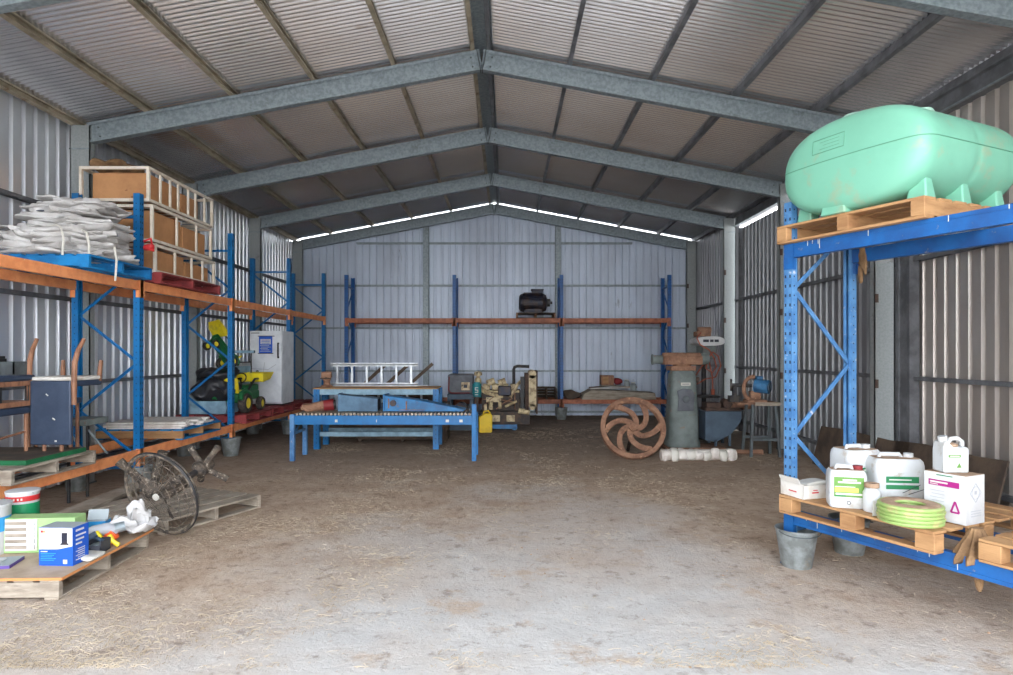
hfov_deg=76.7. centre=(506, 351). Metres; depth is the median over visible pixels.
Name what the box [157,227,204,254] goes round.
cardboard box
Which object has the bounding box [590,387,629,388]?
plank
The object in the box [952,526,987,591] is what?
sack
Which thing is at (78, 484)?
metal bucket
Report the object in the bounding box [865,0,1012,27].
roof beam
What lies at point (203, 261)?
steel frame
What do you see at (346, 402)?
duct
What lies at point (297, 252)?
steel column
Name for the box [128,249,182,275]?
cardboard box
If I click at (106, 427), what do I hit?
batten
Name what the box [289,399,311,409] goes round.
wooden pallet
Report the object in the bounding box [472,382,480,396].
canister
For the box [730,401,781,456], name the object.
bench
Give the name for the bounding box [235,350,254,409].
stand
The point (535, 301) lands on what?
motor
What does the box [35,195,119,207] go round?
bag
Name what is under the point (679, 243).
roof beam
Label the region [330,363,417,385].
ladder
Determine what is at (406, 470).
litter
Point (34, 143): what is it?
wall
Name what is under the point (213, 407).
tub
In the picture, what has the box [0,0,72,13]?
roof beam
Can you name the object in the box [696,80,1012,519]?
wall
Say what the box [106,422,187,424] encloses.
batten
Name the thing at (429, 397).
stack
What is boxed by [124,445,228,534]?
fan
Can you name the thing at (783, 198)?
steel column
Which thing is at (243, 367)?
appliance
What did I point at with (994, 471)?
sheet
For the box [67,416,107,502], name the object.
folding stand
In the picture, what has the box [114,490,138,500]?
plank
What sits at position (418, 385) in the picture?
ladder
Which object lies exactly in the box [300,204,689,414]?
wall
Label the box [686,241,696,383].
steel column
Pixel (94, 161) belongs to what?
hessian sacking
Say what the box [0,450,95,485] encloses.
wooden pallet
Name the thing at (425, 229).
wall column
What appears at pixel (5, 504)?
pail
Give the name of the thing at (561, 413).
metal bucket
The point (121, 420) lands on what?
batten
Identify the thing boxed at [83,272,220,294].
wooden pallet
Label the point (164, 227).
cardboard box
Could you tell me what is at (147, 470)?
metal bucket
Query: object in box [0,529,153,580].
sheet
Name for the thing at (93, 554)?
cloth
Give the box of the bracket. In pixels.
[471,396,481,429]
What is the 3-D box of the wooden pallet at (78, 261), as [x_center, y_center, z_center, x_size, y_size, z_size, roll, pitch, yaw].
[-4.830,-0.930,7.090,1.166,0.140,1.165,0,0,0]
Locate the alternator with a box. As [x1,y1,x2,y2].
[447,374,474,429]
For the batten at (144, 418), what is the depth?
9.25 m
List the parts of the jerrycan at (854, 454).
handle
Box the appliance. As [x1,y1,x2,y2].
[215,363,249,384]
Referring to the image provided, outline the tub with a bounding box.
[189,400,238,413]
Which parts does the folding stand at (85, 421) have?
leg, leg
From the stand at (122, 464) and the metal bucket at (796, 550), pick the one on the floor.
the metal bucket at (796, 550)
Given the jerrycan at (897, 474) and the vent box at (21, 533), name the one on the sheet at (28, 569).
the vent box at (21, 533)
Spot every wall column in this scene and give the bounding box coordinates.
[423,226,428,385]
[555,226,560,415]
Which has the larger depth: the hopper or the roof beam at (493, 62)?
the hopper
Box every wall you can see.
[0,89,292,498]
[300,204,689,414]
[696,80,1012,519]
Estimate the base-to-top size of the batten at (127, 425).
0.026 m
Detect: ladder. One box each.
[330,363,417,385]
[364,385,427,402]
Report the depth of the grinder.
10.27 m
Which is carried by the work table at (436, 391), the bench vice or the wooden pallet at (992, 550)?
the bench vice
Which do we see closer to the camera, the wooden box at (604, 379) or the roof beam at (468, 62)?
the roof beam at (468, 62)
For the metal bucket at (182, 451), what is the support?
on the floor
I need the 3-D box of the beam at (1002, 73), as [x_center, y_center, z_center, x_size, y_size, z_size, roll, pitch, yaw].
[4.970,-2.822,6.675,0.140,0.235,14.250,0,0,0]
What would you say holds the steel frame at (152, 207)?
on the steel frame at (203, 261)
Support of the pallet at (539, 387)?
on the pallet at (539, 390)
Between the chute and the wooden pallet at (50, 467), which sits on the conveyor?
the chute
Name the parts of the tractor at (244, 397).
seat, loader arm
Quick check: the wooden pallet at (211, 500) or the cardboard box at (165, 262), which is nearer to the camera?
the wooden pallet at (211, 500)
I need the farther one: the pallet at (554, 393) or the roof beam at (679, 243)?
the roof beam at (679, 243)
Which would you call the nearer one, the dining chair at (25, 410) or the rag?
the dining chair at (25, 410)
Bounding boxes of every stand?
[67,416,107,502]
[115,450,167,498]
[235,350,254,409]
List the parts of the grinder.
motor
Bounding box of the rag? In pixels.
[563,390,580,398]
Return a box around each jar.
[624,380,629,385]
[630,382,635,389]
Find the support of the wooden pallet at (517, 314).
on the rack at (455, 321)
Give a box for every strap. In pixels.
[47,224,64,254]
[81,229,89,253]
[113,243,117,280]
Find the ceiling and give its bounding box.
[0,0,1012,240]
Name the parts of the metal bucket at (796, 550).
handle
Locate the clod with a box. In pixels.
[214,439,994,667]
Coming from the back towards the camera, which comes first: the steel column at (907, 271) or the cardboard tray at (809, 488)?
the steel column at (907, 271)
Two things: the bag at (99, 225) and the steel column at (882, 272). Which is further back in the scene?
the steel column at (882, 272)
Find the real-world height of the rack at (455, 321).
3.600 m
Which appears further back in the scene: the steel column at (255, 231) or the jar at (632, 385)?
the jar at (632, 385)
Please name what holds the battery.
on the stool
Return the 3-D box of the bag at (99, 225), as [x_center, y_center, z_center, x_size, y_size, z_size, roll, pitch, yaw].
[-4.734,-1.331,7.142,1.057,0.182,1.025,0,0,0]
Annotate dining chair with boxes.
[0,406,29,450]
[27,338,102,450]
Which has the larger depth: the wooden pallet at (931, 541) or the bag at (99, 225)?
the bag at (99, 225)
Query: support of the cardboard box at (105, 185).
in the steel frame at (88, 169)
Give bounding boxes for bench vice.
[320,371,332,386]
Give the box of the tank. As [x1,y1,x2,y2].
[785,104,1012,222]
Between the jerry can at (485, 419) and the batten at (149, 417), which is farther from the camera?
the jerry can at (485, 419)
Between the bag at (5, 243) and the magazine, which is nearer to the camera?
the magazine
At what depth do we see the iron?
10.55 m
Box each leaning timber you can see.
[363,366,385,382]
[386,366,408,382]
[409,363,433,382]
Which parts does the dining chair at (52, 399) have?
leg, panel, leg, seat, leg, leg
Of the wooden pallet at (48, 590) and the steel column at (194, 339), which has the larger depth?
the steel column at (194, 339)
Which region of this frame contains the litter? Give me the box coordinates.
[0,426,1012,670]
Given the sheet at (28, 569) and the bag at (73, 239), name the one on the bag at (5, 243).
the bag at (73, 239)
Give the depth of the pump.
10.10 m
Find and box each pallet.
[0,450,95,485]
[0,534,148,599]
[4,254,151,279]
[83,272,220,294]
[86,486,260,535]
[96,420,220,439]
[176,409,271,423]
[252,404,293,415]
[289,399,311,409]
[516,313,555,317]
[538,386,556,390]
[538,389,556,393]
[538,392,556,395]
[538,395,556,398]
[777,195,1012,248]
[779,494,1012,554]
[978,531,1012,570]
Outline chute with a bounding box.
[383,393,466,411]
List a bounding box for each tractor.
[202,319,241,368]
[212,372,273,412]
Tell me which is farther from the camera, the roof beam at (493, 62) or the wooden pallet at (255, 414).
the wooden pallet at (255, 414)
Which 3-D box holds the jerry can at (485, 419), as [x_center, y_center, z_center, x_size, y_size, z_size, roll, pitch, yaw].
[-0.447,1.448,13.399,0.294,0.465,0.180,0,0,-4]
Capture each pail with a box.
[0,499,12,554]
[4,487,40,514]
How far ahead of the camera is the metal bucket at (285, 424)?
13.02 m
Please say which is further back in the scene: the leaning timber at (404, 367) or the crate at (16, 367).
the leaning timber at (404, 367)
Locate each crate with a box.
[0,361,26,374]
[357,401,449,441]
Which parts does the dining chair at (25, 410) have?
seat, leg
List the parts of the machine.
name plate, plate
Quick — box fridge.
[250,331,293,404]
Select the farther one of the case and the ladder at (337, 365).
the ladder at (337, 365)
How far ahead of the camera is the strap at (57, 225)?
6.46 m
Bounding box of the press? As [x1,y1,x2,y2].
[689,327,724,439]
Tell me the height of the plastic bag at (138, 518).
0.320 m
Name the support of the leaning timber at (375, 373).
on the stack
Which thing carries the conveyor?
on the floor
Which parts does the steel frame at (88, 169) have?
corner post, rail, rail, rail, corner post, rail, rail, rail, corner post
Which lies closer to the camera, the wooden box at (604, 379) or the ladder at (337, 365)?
the ladder at (337, 365)
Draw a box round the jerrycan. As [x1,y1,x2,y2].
[826,464,866,508]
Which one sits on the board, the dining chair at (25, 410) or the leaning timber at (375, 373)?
the dining chair at (25, 410)
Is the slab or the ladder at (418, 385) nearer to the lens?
the ladder at (418, 385)
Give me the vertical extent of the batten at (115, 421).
0.026 m
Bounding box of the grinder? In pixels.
[728,375,771,402]
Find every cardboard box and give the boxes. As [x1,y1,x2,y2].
[93,172,176,212]
[117,210,179,248]
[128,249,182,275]
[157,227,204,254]
[158,194,193,219]
[183,262,207,281]
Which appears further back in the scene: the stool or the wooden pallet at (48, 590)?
the stool
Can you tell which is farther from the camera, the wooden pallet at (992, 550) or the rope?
the rope
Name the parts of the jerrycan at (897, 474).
handle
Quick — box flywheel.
[600,397,665,459]
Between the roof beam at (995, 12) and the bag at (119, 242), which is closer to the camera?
the roof beam at (995, 12)
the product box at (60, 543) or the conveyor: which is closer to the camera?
the product box at (60, 543)
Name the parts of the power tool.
lever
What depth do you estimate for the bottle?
4.38 m
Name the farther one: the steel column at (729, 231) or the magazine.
the steel column at (729, 231)
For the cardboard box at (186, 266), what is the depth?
9.23 m
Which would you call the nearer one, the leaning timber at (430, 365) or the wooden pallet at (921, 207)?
the wooden pallet at (921, 207)
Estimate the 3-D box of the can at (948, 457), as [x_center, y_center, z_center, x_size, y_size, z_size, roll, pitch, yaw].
[2.922,0.666,4.208,0.173,0.240,0.119,0,0,0]
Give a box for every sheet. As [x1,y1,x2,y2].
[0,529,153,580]
[812,426,909,468]
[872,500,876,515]
[894,441,1009,503]
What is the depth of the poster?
12.38 m
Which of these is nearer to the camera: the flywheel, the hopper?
the flywheel
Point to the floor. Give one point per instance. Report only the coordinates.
(490, 601)
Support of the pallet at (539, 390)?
on the pallet at (554, 393)
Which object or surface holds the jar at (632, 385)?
on the slab
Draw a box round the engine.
[474,365,537,429]
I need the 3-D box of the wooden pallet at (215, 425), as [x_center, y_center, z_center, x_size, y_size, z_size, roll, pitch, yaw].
[-4.920,1.110,9.150,1.165,0.140,1.165,0,0,0]
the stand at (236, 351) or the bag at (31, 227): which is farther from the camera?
the stand at (236, 351)
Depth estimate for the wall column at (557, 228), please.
16.72 m
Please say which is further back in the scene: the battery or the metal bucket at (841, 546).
the battery
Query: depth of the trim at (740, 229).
13.62 m
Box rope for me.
[143,238,154,251]
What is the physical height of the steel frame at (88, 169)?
0.430 m
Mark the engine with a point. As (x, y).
(509, 406)
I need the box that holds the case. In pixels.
[89,531,110,550]
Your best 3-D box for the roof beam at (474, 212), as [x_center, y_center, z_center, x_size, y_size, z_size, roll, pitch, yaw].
[-2.828,-3.266,16.690,5.050,1.190,0.110,0,0,0]
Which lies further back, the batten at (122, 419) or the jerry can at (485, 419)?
the jerry can at (485, 419)
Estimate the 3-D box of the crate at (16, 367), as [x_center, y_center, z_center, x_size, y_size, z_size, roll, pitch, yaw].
[-4.860,0.160,6.320,0.140,0.130,0.200,0,0,0]
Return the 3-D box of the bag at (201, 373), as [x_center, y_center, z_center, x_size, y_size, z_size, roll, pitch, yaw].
[-4.932,0.381,10.896,0.692,0.259,0.507,0,0,0]
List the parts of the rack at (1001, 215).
upright post, upright post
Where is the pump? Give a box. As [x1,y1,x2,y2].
[301,399,335,411]
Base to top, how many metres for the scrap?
0.363 m
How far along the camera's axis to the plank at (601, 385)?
16.19 m
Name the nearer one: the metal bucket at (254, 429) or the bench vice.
the bench vice
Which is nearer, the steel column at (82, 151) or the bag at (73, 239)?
the bag at (73, 239)
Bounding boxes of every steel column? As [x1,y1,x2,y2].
[69,125,96,483]
[182,183,200,449]
[249,218,262,429]
[292,241,302,413]
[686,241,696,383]
[722,218,736,429]
[776,184,790,449]
[870,243,894,447]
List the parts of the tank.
moulded plate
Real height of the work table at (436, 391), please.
1.060 m
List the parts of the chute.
plate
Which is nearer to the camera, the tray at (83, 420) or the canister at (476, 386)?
the tray at (83, 420)
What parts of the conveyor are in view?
leg, leg, rail, leg, leg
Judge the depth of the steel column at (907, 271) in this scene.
7.84 m
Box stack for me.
[343,395,432,437]
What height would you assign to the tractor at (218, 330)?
0.873 m
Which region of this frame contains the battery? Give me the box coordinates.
[0,356,6,361]
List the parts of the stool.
leg, seat, leg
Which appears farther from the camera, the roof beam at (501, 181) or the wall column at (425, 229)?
the wall column at (425, 229)
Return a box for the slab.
[579,389,655,399]
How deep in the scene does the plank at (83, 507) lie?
6.51 m
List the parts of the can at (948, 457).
handle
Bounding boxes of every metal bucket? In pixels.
[61,465,90,491]
[124,463,152,491]
[176,443,194,456]
[220,436,242,456]
[246,419,259,434]
[280,420,295,433]
[555,407,567,419]
[774,522,821,569]
[828,512,872,556]
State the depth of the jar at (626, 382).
16.17 m
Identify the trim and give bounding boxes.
[709,273,721,391]
[738,227,742,430]
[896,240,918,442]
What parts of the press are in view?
motor, power cord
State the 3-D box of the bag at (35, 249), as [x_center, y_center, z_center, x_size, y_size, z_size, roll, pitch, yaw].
[-4.815,-1.031,6.998,1.338,0.135,1.360,0,0,0]
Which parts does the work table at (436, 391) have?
leg, leg, rail, rail, rail, leg, leg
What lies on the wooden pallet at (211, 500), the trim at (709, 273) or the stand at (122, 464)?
the stand at (122, 464)
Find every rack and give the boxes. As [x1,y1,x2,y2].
[0,193,325,498]
[344,275,671,416]
[780,202,1012,587]
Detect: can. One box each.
[478,410,491,432]
[933,435,968,472]
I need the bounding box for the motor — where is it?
[519,289,551,312]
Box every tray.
[73,416,107,425]
[779,474,825,499]
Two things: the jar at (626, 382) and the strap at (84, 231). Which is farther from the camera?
the jar at (626, 382)
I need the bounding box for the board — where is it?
[0,447,85,465]
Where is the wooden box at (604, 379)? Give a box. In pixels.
[600,375,613,384]
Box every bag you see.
[0,224,131,243]
[0,229,129,249]
[0,234,131,254]
[0,239,130,254]
[0,245,139,264]
[14,214,129,228]
[17,220,135,240]
[19,203,121,222]
[20,209,116,220]
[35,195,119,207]
[36,200,131,218]
[104,499,158,534]
[190,378,241,403]
[195,367,239,379]
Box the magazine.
[0,556,24,568]
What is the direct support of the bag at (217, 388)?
in the tub
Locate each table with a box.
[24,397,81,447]
[313,386,441,448]
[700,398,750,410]
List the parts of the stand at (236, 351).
leg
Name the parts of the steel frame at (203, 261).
corner post, rail, rail, corner post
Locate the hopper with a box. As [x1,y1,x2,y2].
[699,409,740,445]
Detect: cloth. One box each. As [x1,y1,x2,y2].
[81,550,105,560]
[614,378,621,384]
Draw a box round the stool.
[0,374,34,408]
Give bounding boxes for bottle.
[863,482,880,512]
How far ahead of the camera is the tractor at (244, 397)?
11.34 m
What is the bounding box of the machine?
[651,353,726,448]
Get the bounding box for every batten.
[103,424,189,426]
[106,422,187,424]
[106,427,183,428]
[115,421,185,421]
[118,419,200,420]
[121,420,188,421]
[144,418,201,419]
[149,417,201,417]
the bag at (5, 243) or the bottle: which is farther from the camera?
the bag at (5, 243)
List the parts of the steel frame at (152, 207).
rail, corner post, rail, rail, corner post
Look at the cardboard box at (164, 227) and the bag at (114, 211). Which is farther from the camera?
the cardboard box at (164, 227)
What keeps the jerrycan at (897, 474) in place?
on the wooden pallet at (931, 541)
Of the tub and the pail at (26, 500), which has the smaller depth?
the pail at (26, 500)
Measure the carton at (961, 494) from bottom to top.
0.312 m
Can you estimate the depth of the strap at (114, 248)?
6.91 m
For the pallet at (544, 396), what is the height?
0.070 m
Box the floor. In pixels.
[0,415,1012,674]
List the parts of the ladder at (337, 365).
rail, rail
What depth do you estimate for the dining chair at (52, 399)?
6.38 m
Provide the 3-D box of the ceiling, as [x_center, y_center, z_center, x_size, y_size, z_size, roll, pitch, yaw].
[-0.320,-3.435,8.257,10.920,1.111,17.613,0,0,0]
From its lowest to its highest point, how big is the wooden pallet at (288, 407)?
0.140 m
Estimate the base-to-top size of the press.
2.168 m
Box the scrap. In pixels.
[858,247,866,282]
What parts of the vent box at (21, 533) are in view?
panel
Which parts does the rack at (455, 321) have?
upright post, upright post, upright post, upright post, upright post, upright post, upright post, upright post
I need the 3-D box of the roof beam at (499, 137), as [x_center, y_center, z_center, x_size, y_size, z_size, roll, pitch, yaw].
[2.198,-3.264,11.030,5.070,1.194,0.110,0,0,0]
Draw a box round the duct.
[338,392,380,411]
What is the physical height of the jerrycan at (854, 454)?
0.404 m
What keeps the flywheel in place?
on the floor
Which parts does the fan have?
blade, blade, blade, motor, stem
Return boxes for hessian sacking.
[89,158,144,172]
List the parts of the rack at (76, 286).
upright post, upright post, upright post, upright post, upright post, upright post, upright post, upright post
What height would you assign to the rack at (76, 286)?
3.600 m
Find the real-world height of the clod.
0.009 m
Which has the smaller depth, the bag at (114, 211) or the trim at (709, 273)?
the bag at (114, 211)
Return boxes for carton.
[86,509,110,535]
[924,469,983,525]
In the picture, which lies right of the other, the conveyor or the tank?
the tank
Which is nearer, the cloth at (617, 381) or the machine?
the machine
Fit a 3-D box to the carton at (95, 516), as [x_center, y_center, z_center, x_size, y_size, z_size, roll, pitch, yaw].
[-3.335,1.403,5.230,0.152,0.234,0.102,0,0,-8]
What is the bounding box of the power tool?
[89,521,125,546]
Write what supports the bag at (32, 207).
on the bag at (61, 212)
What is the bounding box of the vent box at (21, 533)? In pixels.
[4,513,85,552]
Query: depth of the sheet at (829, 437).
9.14 m
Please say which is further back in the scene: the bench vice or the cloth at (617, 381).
the cloth at (617, 381)
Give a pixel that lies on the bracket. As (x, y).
(476, 398)
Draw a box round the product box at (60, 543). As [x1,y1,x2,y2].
[39,521,88,565]
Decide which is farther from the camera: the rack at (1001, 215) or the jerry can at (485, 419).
the jerry can at (485, 419)
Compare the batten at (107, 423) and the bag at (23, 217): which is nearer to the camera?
the bag at (23, 217)
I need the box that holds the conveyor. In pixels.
[290,404,477,460]
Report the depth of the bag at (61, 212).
6.75 m
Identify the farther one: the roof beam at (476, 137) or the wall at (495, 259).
the wall at (495, 259)
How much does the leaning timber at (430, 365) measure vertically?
0.546 m
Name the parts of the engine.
radiator frame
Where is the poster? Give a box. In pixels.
[258,336,272,353]
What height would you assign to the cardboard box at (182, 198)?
0.290 m
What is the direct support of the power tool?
on the sheet at (28, 569)
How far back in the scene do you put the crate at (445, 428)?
11.98 m
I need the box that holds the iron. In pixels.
[735,449,762,453]
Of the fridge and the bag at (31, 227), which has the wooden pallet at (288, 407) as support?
the fridge
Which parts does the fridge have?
handle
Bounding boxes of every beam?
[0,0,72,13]
[86,49,481,144]
[195,127,487,197]
[259,173,491,228]
[301,204,493,249]
[480,49,843,133]
[487,127,781,197]
[491,173,725,228]
[494,204,687,249]
[734,56,1012,226]
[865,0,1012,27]
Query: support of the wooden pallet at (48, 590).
on the floor
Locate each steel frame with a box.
[79,166,213,227]
[116,204,211,259]
[128,244,214,283]
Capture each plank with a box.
[56,482,139,512]
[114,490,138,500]
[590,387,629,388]
[601,385,636,387]

